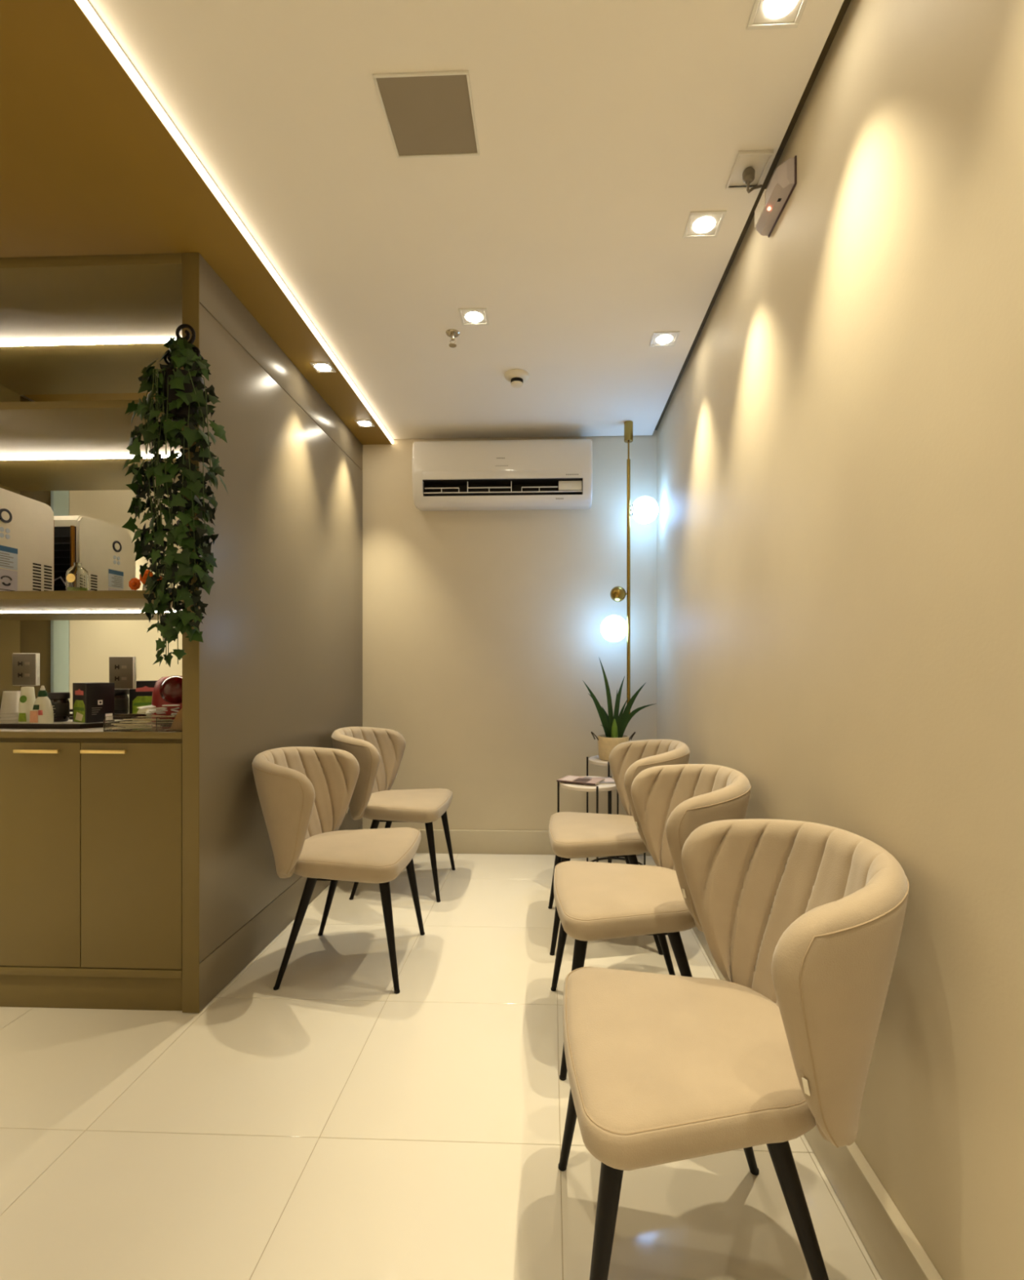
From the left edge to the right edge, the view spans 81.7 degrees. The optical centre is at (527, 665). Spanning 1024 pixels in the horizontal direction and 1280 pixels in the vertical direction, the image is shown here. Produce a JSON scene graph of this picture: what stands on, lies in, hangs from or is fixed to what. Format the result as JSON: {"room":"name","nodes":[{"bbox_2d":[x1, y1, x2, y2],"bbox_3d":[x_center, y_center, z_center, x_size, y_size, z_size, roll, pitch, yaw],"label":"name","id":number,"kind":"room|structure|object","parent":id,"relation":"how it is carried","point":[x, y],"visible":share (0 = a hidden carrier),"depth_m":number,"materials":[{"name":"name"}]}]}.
{"room":"waiting room","nodes":[
{"label":"waiting room","id":0,"kind":"room"},
{"bbox_2d":[182,252,362,1013],"bbox_3d":[-1.107,-0.110,2.872,0.058,2.572,1.745,0,0,2],"label":"wall partition","id":1,"kind":"structure","parent":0,"point":[277,663],"depth_m":2.35,"materials":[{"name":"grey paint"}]},
{"bbox_2d":[0,0,844,444],"bbox_3d":[-1.003,-1.441,1.164,3.348,0.090,5.150,0,0,2],"label":"ceiling","id":2,"kind":"structure","parent":0,"point":[602,125],"depth_m":1.71,"materials":[{"name":"white paint"}]},
{"bbox_2d":[75,0,393,444],"bbox_3d":[-0.950,-1.410,1.163,0.010,0.026,5.140,0,0,2],"label":"led strip","id":3,"kind":"object","parent":2,"relation":"attached to","point":[86,6],"visible":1,"depth_m":1.68,"materials":[{"name":"white plastic"}]},
{"bbox_2d":[309,361,335,373],"bbox_3d":[-0.958,-1.394,2.768,0.090,0.004,0.090,0,0,2],"label":"recessed light","id":4,"kind":"object","parent":2,"relation":"in","point":[322,367],"visible":1,"depth_m":2.77,"materials":[{"name":"white plastic"}]},
{"bbox_2d":[354,419,374,426],"bbox_3d":[-0.940,-1.394,3.408,0.090,0.004,0.090,0,0,2],"label":"recessed light","id":5,"kind":"object","parent":2,"relation":"in","point":[362,423],"visible":1,"depth_m":3.40,"materials":[{"name":"white plastic"}]},
{"bbox_2d":[372,70,479,158],"bbox_3d":[-0.254,-1.421,1.536,0.232,0.006,0.232,0,0,2],"label":"ceiling panel","id":6,"kind":"object","parent":2,"relation":"attached to","point":[427,114],"visible":1,"depth_m":1.52,"materials":[{"name":"grey plastic"}]},
{"bbox_2d":[445,328,459,347],"bbox_3d":[-0.322,-1.396,2.534,0.060,0.056,0.060,0,0,2],"label":"sprinkler","id":7,"kind":"object","parent":2,"relation":"attached to","point":[452,333],"visible":1,"depth_m":2.53,"materials":[{"name":"silver metal"}]},
{"bbox_2d":[457,307,488,325],"bbox_3d":[-0.220,-1.422,2.415,0.112,0.004,0.112,0,0,2],"label":"recessed light","id":8,"kind":"object","parent":2,"relation":"in","point":[472,317],"visible":1,"depth_m":2.41,"materials":[{"name":"white plastic"}]},
{"bbox_2d":[504,368,528,387],"bbox_3d":[-0.054,-1.396,2.899,0.120,0.056,0.120,0,0,2],"label":"smoke detector","id":9,"kind":"object","parent":2,"relation":"attached to","point":[516,377],"visible":1,"depth_m":2.87,"materials":[{"name":"beige plastic"}]},
{"bbox_2d":[600,420,658,714],"bbox_3d":[0.593,-0.567,3.465,0.337,1.715,0.158,0,0,2],"label":"pendant lamp","id":10,"kind":"object","parent":2,"relation":"hanging from","point":[644,509],"visible":1,"depth_m":3.44,"materials":[{"name":"gold metal"}]},
{"bbox_2d":[648,331,679,346],"bbox_3d":[0.594,-1.422,2.579,0.112,0.004,0.112,0,0,2],"label":"recessed light","id":11,"kind":"object","parent":2,"relation":"in","point":[661,338],"visible":1,"depth_m":2.58,"materials":[{"name":"white plastic"}]},
{"bbox_2d":[682,210,726,238],"bbox_3d":[0.568,-1.422,1.910,0.112,0.004,0.112,0,0,2],"label":"recessed light","id":12,"kind":"object","parent":2,"relation":"in","point":[704,223],"visible":1,"depth_m":1.90,"materials":[{"name":"white plastic"}]},
{"bbox_2d":[725,150,773,193],"bbox_3d":[0.637,-1.400,1.697,0.104,0.048,0.124,0,0,2],"label":"outlet","id":13,"kind":"object","parent":2,"relation":"attached to","point":[748,169],"visible":1,"depth_m":1.69,"materials":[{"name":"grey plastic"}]},
{"bbox_2d":[746,0,807,30],"bbox_3d":[0.541,-1.422,1.265,0.112,0.004,0.112,0,0,2],"label":"recessed light","id":14,"kind":"object","parent":2,"relation":"in","point":[771,11],"visible":1,"depth_m":1.29,"materials":[{"name":"white plastic"}]},
{"bbox_2d":[0,853,882,1279],"bbox_3d":[-0.987,1.206,1.163,3.580,0.060,5.350,0,0,2],"label":"floor","id":15,"kind":"structure","parent":0,"point":[331,1122],"depth_m":1.47,"materials":[{"name":"beige tile"}]},
{"bbox_2d":[0,737,182,1010],"bbox_3d":[-1.869,0.713,2.261,1.415,0.927,0.512,0,0,2],"label":"base cabinet","id":16,"kind":"object","parent":15,"relation":"on","point":[91,828],"visible":0.73,"depth_m":2.02,"materials":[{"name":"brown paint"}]},
{"bbox_2d":[0,727,182,738],"bbox_3d":[-1.868,0.236,2.272,1.416,0.022,0.490,0,0,2],"label":"countertop","id":17,"kind":"structure","parent":16,"relation":"on","point":[97,732],"depth_m":2.02,"materials":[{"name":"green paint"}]},
{"bbox_2d":[0,715,102,728],"bbox_3d":[-1.875,0.216,2.273,0.697,0.016,0.313,0,0,2],"label":"serving tray","id":18,"kind":"object","parent":17,"relation":"on","point":[69,724],"visible":0.31,"depth_m":2.12,"materials":[{"name":"black plastic"}]},
{"bbox_2d":[0,690,20,723],"bbox_3d":[-1.974,0.159,2.266,0.077,0.122,0.077,0,0,2],"label":"cup stack","id":19,"kind":"object","parent":18,"relation":"on","point":[9,708],"visible":0.83,"depth_m":2.24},
{"bbox_2d":[0,713,17,717],"bbox_3d":[-1.974,0.153,2.266,0.077,0.084,0.077,0,0,2],"label":"cup","id":20,"kind":"object","parent":19,"relation":"on","point":[2,715],"depth_m":2.23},
{"bbox_2d":[0,716,18,720],"bbox_3d":[-1.974,0.165,2.266,0.077,0.084,0.077,0,0,2],"label":"cup","id":21,"kind":"object","parent":19,"relation":"on","point":[2,718],"depth_m":2.23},
{"bbox_2d":[0,720,18,723],"bbox_3d":[-1.974,0.178,2.266,0.077,0.084,0.077,0,0,2],"label":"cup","id":22,"kind":"object","parent":19,"relation":"on","point":[1,721],"depth_m":2.23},
{"bbox_2d":[17,686,35,723],"bbox_3d":[-1.892,0.150,2.238,0.060,0.140,0.046,0,0,2],"label":"bottle","id":23,"kind":"object","parent":18,"relation":"on","point":[27,698],"visible":0.76,"depth_m":2.22,"materials":[{"name":"white plastic"}]},
{"bbox_2d":[17,712,26,721],"bbox_3d":[-1.893,0.194,2.216,0.030,0.032,0.002,0,0,2],"label":"print","id":24,"kind":"object","parent":23,"relation":"attached to","point":[22,716],"depth_m":2.21},
{"bbox_2d":[29,685,53,723],"bbox_3d":[-1.820,0.147,2.219,0.071,0.145,0.057,0,0,2],"label":"bottle","id":25,"kind":"object","parent":18,"relation":"on","point":[42,712],"visible":0.94,"depth_m":2.20,"materials":[{"name":"white plastic"}]},
{"bbox_2d":[47,692,70,722],"bbox_3d":[-1.841,0.162,2.322,0.072,0.115,0.072,0,0,2],"label":"jar","id":26,"kind":"object","parent":18,"relation":"on","point":[60,701],"visible":0.72,"depth_m":2.30,"materials":[{"name":"black plastic"}]},
{"bbox_2d":[72,682,114,723],"bbox_3d":[-1.708,0.144,2.328,0.121,0.152,0.098,0,0,32],"label":"box","id":27,"kind":"object","parent":18,"relation":"on","point":[92,702],"visible":0.89,"depth_m":2.29,"materials":[{"name":"black cardboard"}]},
{"bbox_2d":[75,711,82,720],"bbox_3d":[-1.734,0.197,2.287,0.068,0.034,0.002,0,0,32],"label":"print","id":28,"kind":"object","parent":27,"relation":"attached to","point":[78,715],"depth_m":2.29},
{"bbox_2d":[73,706,84,711],"bbox_3d":[-1.734,0.168,2.287,0.092,0.012,0.002,0,0,32],"label":"print","id":29,"kind":"object","parent":27,"relation":"on","point":[75,708],"depth_m":2.29},
{"bbox_2d":[75,688,83,695],"bbox_3d":[-1.734,0.102,2.288,0.072,0.024,0.001,0,0,32],"label":"print","id":30,"kind":"object","parent":27,"relation":"on","point":[77,692],"depth_m":2.28},
{"bbox_2d":[73,699,84,722],"bbox_3d":[-1.734,0.176,2.288,0.096,0.084,0.001,0,0,32],"label":"print","id":31,"kind":"object","parent":27,"relation":"attached to","point":[79,704],"depth_m":2.28},
{"bbox_2d":[105,713,112,716],"bbox_3d":[-1.642,0.201,2.320,0.001,0.026,0.024,0,0,32],"label":"print","id":32,"kind":"object","parent":27,"relation":"attached to","point":[106,714],"depth_m":2.32},
{"bbox_2d":[0,253,182,715],"bbox_3d":[-1.879,-0.585,2.268,1.436,1.620,0.480,0,0,2],"label":"shelving niche","id":33,"kind":"object","parent":17,"relation":"on","point":[78,333],"visible":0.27,"depth_m":2.48,"materials":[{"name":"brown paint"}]},
{"bbox_2d":[12,653,37,685],"bbox_3d":[-2.116,0.016,2.490,0.104,0.136,0.013,0,0,2],"label":"wall outlet","id":34,"kind":"object","parent":33,"relation":"attached to","point":[24,665],"visible":1,"depth_m":2.48,"materials":[{"name":"grey plastic"}]},
{"bbox_2d":[0,488,53,591],"bbox_3d":[-2.090,-0.459,2.266,0.296,0.407,0.369,0,0,2],"label":"water dispenser","id":35,"kind":"object","parent":33,"relation":"on","point":[26,524],"visible":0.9,"depth_m":2.29,"materials":[{"name":"beige plastic"}]},
{"bbox_2d":[0,526,9,538],"bbox_3d":[-1.949,-0.494,2.205,0.002,0.040,0.042,0,0,2],"label":"print","id":36,"kind":"object","parent":35,"relation":"on","point":[4,531],"depth_m":2.21},
{"bbox_2d":[0,552,13,567],"bbox_3d":[-1.948,-0.394,2.205,0.001,0.048,0.068,0,0,2],"label":"print","id":37,"kind":"object","parent":35,"relation":"on","point":[6,558],"depth_m":2.21},
{"bbox_2d":[0,575,13,591],"bbox_3d":[-1.948,-0.308,2.209,0.008,0.055,0.076,0,0,2],"label":"print","id":38,"kind":"object","parent":35,"relation":"attached to","point":[6,582],"depth_m":2.21},
{"bbox_2d":[65,562,88,591],"bbox_3d":[-1.646,-0.316,2.163,0.068,0.120,0.070,0,0,2],"label":"glass bottle","id":39,"kind":"object","parent":33,"relation":"on","point":[77,578],"visible":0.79,"depth_m":2.14,"materials":[{"name":"clear glass"}]},
{"bbox_2d":[108,656,134,688],"bbox_3d":[-1.698,0.030,2.474,0.104,0.136,0.013,0,0,2],"label":"wall outlet","id":40,"kind":"object","parent":33,"relation":"attached to","point":[121,668],"visible":0.92,"depth_m":2.47,"materials":[{"name":"grey plastic"}]},
{"bbox_2d":[128,558,173,590],"bbox_3d":[-1.360,-0.331,2.151,0.117,0.150,0.124,0,0,2],"label":"flower vase","id":41,"kind":"object","parent":33,"relation":"on","point":[135,584],"visible":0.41,"depth_m":2.10,"materials":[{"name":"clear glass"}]},
{"bbox_2d":[121,324,227,666],"bbox_3d":[-1.138,-0.550,1.913,0.348,1.113,0.182,0,0,2],"label":"ivy","id":42,"kind":"object","parent":33,"relation":"hanging from","point":[183,399],"visible":1,"depth_m":1.89,"materials":[{"name":"plant"}]},
{"bbox_2d":[160,368,204,426],"bbox_3d":[-1.118,-0.862,1.919,0.124,0.145,0.124,0,0,2],"label":"pot","id":43,"kind":"object","parent":42,"relation":"on","point":[180,388],"depth_m":1.87,"materials":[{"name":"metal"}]},
{"bbox_2d":[102,711,182,731],"bbox_3d":[-1.309,0.200,2.121,0.276,0.050,0.210,0,0,2],"label":"acrylic organizer","id":44,"kind":"object","parent":17,"relation":"on","point":[110,723],"visible":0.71,"depth_m":2.02,"materials":[{"name":"clear plastic"}]},
{"bbox_2d":[122,718,155,719],"bbox_3d":[-1.373,0.191,2.101,0.124,0.004,0.009,0,0,-1],"label":"stirrer","id":45,"kind":"object","parent":44,"relation":"in","point":[151,718],"visible":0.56,"depth_m":2.10,"materials":[{"name":"brown wood"}]},
{"bbox_2d":[136,715,160,717],"bbox_3d":[-1.368,0.188,2.179,0.124,0.004,0.008,0,0,-15],"label":"stirrer","id":46,"kind":"object","parent":44,"relation":"in","point":[152,716],"visible":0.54,"depth_m":2.17,"materials":[{"name":"brown wood"}]},
{"bbox_2d":[145,709,155,714],"bbox_3d":[-1.370,0.168,2.150,0.028,0.016,0.052,0,0,-25],"label":"sachet","id":47,"kind":"object","parent":44,"relation":"in","point":[147,711],"visible":0.8,"depth_m":2.14,"materials":[{"name":"white paper"}]},
{"bbox_2d":[137,705,155,709],"bbox_3d":[-1.371,0.149,2.127,0.028,0.012,0.052,0,0,29],"label":"sachet","id":48,"kind":"object","parent":47,"relation":"on","point":[147,706],"visible":1,"depth_m":2.12,"materials":[{"name":"white paper"}]},
{"bbox_2d":[148,709,167,712],"bbox_3d":[-1.327,0.163,2.126,0.028,0.010,0.052,0,0,40],"label":"sachet","id":49,"kind":"object","parent":44,"relation":"in","point":[158,710],"visible":1,"depth_m":2.12,"materials":[{"name":"white paper"}]},
{"bbox_2d":[148,707,167,709],"bbox_3d":[-1.329,0.154,2.125,0.052,0.009,0.028,0,0,-13],"label":"sachet","id":50,"kind":"object","parent":49,"relation":"on","point":[149,708],"visible":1,"depth_m":2.11,"materials":[{"name":"white paper"}]},
{"bbox_2d":[173,708,182,719],"bbox_3d":[-1.202,0.179,2.121,0.069,0.084,0.158,0,0,5],"label":"bundle","id":51,"kind":"object","parent":44,"relation":"in","point":[179,715],"visible":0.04,"depth_m":2.05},
{"label":"sachet","id":52,"kind":"object","parent":44,"relation":"in","visible":0},
{"bbox_2d":[161,704,179,706],"bbox_3d":[-1.299,0.145,2.155,0.052,0.004,0.028,1,-1,-18],"label":"sachet","id":53,"kind":"object","parent":52,"relation":"on","point":[163,704],"visible":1,"depth_m":2.15,"materials":[{"name":"white paper"}]},
{"bbox_2d":[151,675,182,715],"bbox_3d":[-1.394,0.132,2.346,0.188,0.187,0.167,0,0,2],"label":"coffee maker","id":54,"kind":"object","parent":17,"relation":"on","point":[166,690],"visible":0.52,"depth_m":2.28,"materials":[{"name":"red plastic"}]},
{"bbox_2d":[251,746,424,993],"bbox_3d":[-0.763,0.758,2.365,0.619,0.836,0.582,0,0,1],"label":"upholstered chair","id":55,"kind":"object","parent":15,"relation":"on","point":[304,793],"visible":1,"depth_m":2.18,"materials":[{"name":"beige fabric"}]},
{"bbox_2d":[331,726,455,902],"bbox_3d":[-0.734,0.758,3.190,0.619,0.836,0.582,0,0,2],"label":"upholstered chair","id":56,"kind":"object","parent":15,"relation":"on","point":[378,753],"visible":0.85,"depth_m":3.01,"materials":[{"name":"beige fabric"}]},
{"bbox_2d":[557,776,616,862],"bbox_3d":[0.323,0.888,3.115,0.341,0.573,0.341,0,0,2],"label":"side table","id":57,"kind":"object","parent":15,"relation":"on","point":[570,786],"visible":0.2,"depth_m":3.00,"materials":[{"name":"white laminate"}]},
{"bbox_2d":[582,777,614,785],"bbox_3d":[0.366,0.606,3.112,0.187,0.007,0.152,0,0,-10],"label":"magazine","id":58,"kind":"object","parent":57,"relation":"on","point":[608,780],"visible":0.5,"depth_m":3.08,"materials":[{"name":"white paper"}]},
{"bbox_2d":[556,775,604,785],"bbox_3d":[0.277,0.598,3.096,0.212,0.009,0.153,0,0,26],"label":"magazine","id":59,"kind":"object","parent":58,"relation":"on","point":[568,779],"visible":1,"depth_m":3.07,"materials":[{"name":"paper"}]},
{"bbox_2d":[561,775,579,780],"bbox_3d":[0.224,0.594,3.123,0.060,0.001,0.120,0,0,26],"label":"print","id":60,"kind":"object","parent":59,"relation":"on","point":[567,777],"depth_m":3.12},
{"bbox_2d":[573,777,591,782],"bbox_3d":[0.282,0.594,3.067,0.075,0.001,0.090,0,0,26],"label":"print","id":61,"kind":"object","parent":59,"relation":"on","point":[575,780],"depth_m":3.05},
{"bbox_2d":[603,777,613,782],"bbox_3d":[0.422,0.603,3.122,0.060,0.001,0.100,0,0,-10],"label":"print","id":62,"kind":"object","parent":58,"relation":"on","point":[606,780],"depth_m":3.12},
{"bbox_2d":[586,755,645,865],"bbox_3d":[0.510,0.854,3.433,0.341,0.643,0.341,0,0,2],"label":"side table","id":63,"kind":"object","parent":15,"relation":"on","point":[594,760],"visible":0.27,"depth_m":3.42,"materials":[{"name":"metal"}]},
{"bbox_2d":[582,658,655,760],"bbox_3d":[0.524,0.244,3.413,0.416,0.590,0.178,0,0,2],"label":"potted plant","id":64,"kind":"object","parent":63,"relation":"on","point":[614,726],"visible":0.94,"depth_m":3.39,"materials":[{"name":"green plant"}]},
{"bbox_2d":[597,734,628,760],"bbox_3d":[0.492,0.472,3.414,0.178,0.133,0.178,0,0,2],"label":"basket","id":65,"kind":"object","parent":64,"relation":"on","point":[606,743],"depth_m":3.35,"materials":[{"name":"beige ceramic"}]},
{"bbox_2d":[547,738,689,955],"bbox_3d":[0.400,0.758,2.633,0.619,0.836,0.582,0,0,1],"label":"upholstered chair","id":66,"kind":"object","parent":15,"relation":"on","point":[571,835],"visible":0.54,"depth_m":2.48,"materials":[{"name":"beige fabric"}]},
{"bbox_2d":[551,764,751,1080],"bbox_3d":[0.393,0.758,1.920,0.619,0.836,0.582,0,0,-1],"label":"upholstered chair","id":67,"kind":"object","parent":15,"relation":"on","point":[594,900],"visible":0.72,"depth_m":1.80,"materials":[{"name":"beige fabric"}]},
{"bbox_2d":[558,818,909,1279],"bbox_3d":[0.379,0.758,1.157,0.619,0.836,0.582,0,0,0],"label":"upholstered chair","id":68,"kind":"object","parent":15,"relation":"on","point":[802,922],"visible":1,"depth_m":1.00,"materials":[{"name":"beige fabric"}]},
{"bbox_2d":[362,430,657,831],"bbox_3d":[-0.877,-0.159,3.796,3.600,2.770,0.120,0,0,2],"label":"wall","id":69,"kind":"structure","parent":0,"point":[482,635],"depth_m":3.71,"materials":[{"name":"beige paint"}]},
{"bbox_2d":[412,439,592,511],"bbox_3d":[-0.151,-1.158,3.596,1.069,0.388,0.224,0,0,2],"label":"air conditioner","id":70,"kind":"object","parent":69,"relation":"attached to","point":[547,473],"visible":1,"depth_m":3.51,"materials":[{"name":"white plastic"}]},
{"bbox_2d":[362,828,651,855],"bbox_3d":[-0.123,1.103,3.698,1.846,0.145,0.018,0,0,2],"label":"baseboard","id":71,"kind":"structure","parent":69,"relation":"attached to","point":[463,842],"depth_m":3.69,"materials":[{"name":"paint"}]},
{"bbox_2d":[657,0,1023,1279],"bbox_3d":[0.760,-0.159,1.047,0.120,2.770,5.250,0,0,2],"label":"wall","id":72,"kind":"structure","parent":0,"point":[840,435],"depth_m":1.12,"materials":[{"name":"beige paint"}]},
{"bbox_2d":[654,0,850,430],"bbox_3d":[0.684,-1.480,1.100,0.036,0.037,5.150,0,0,2],"label":"trim","id":73,"kind":"structure","parent":72,"relation":"attached to","point":[846,3],"depth_m":1.72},
{"bbox_2d":[754,155,796,237],"bbox_3d":[0.700,-1.329,1.687,0.048,0.076,0.200,0,0,2],"label":"emergency light","id":74,"kind":"object","parent":72,"relation":"attached to","point":[773,200],"visible":1,"depth_m":1.65,"materials":[{"name":"white plastic"}]},
{"bbox_2d":[692,926,942,1279],"bbox_3d":[0.689,1.103,1.091,0.026,0.145,5.132,0,0,2],"label":"baseboard","id":75,"kind":"structure","parent":72,"relation":"attached to","point":[891,1244],"depth_m":1.17,"materials":[{"name":"paint"}]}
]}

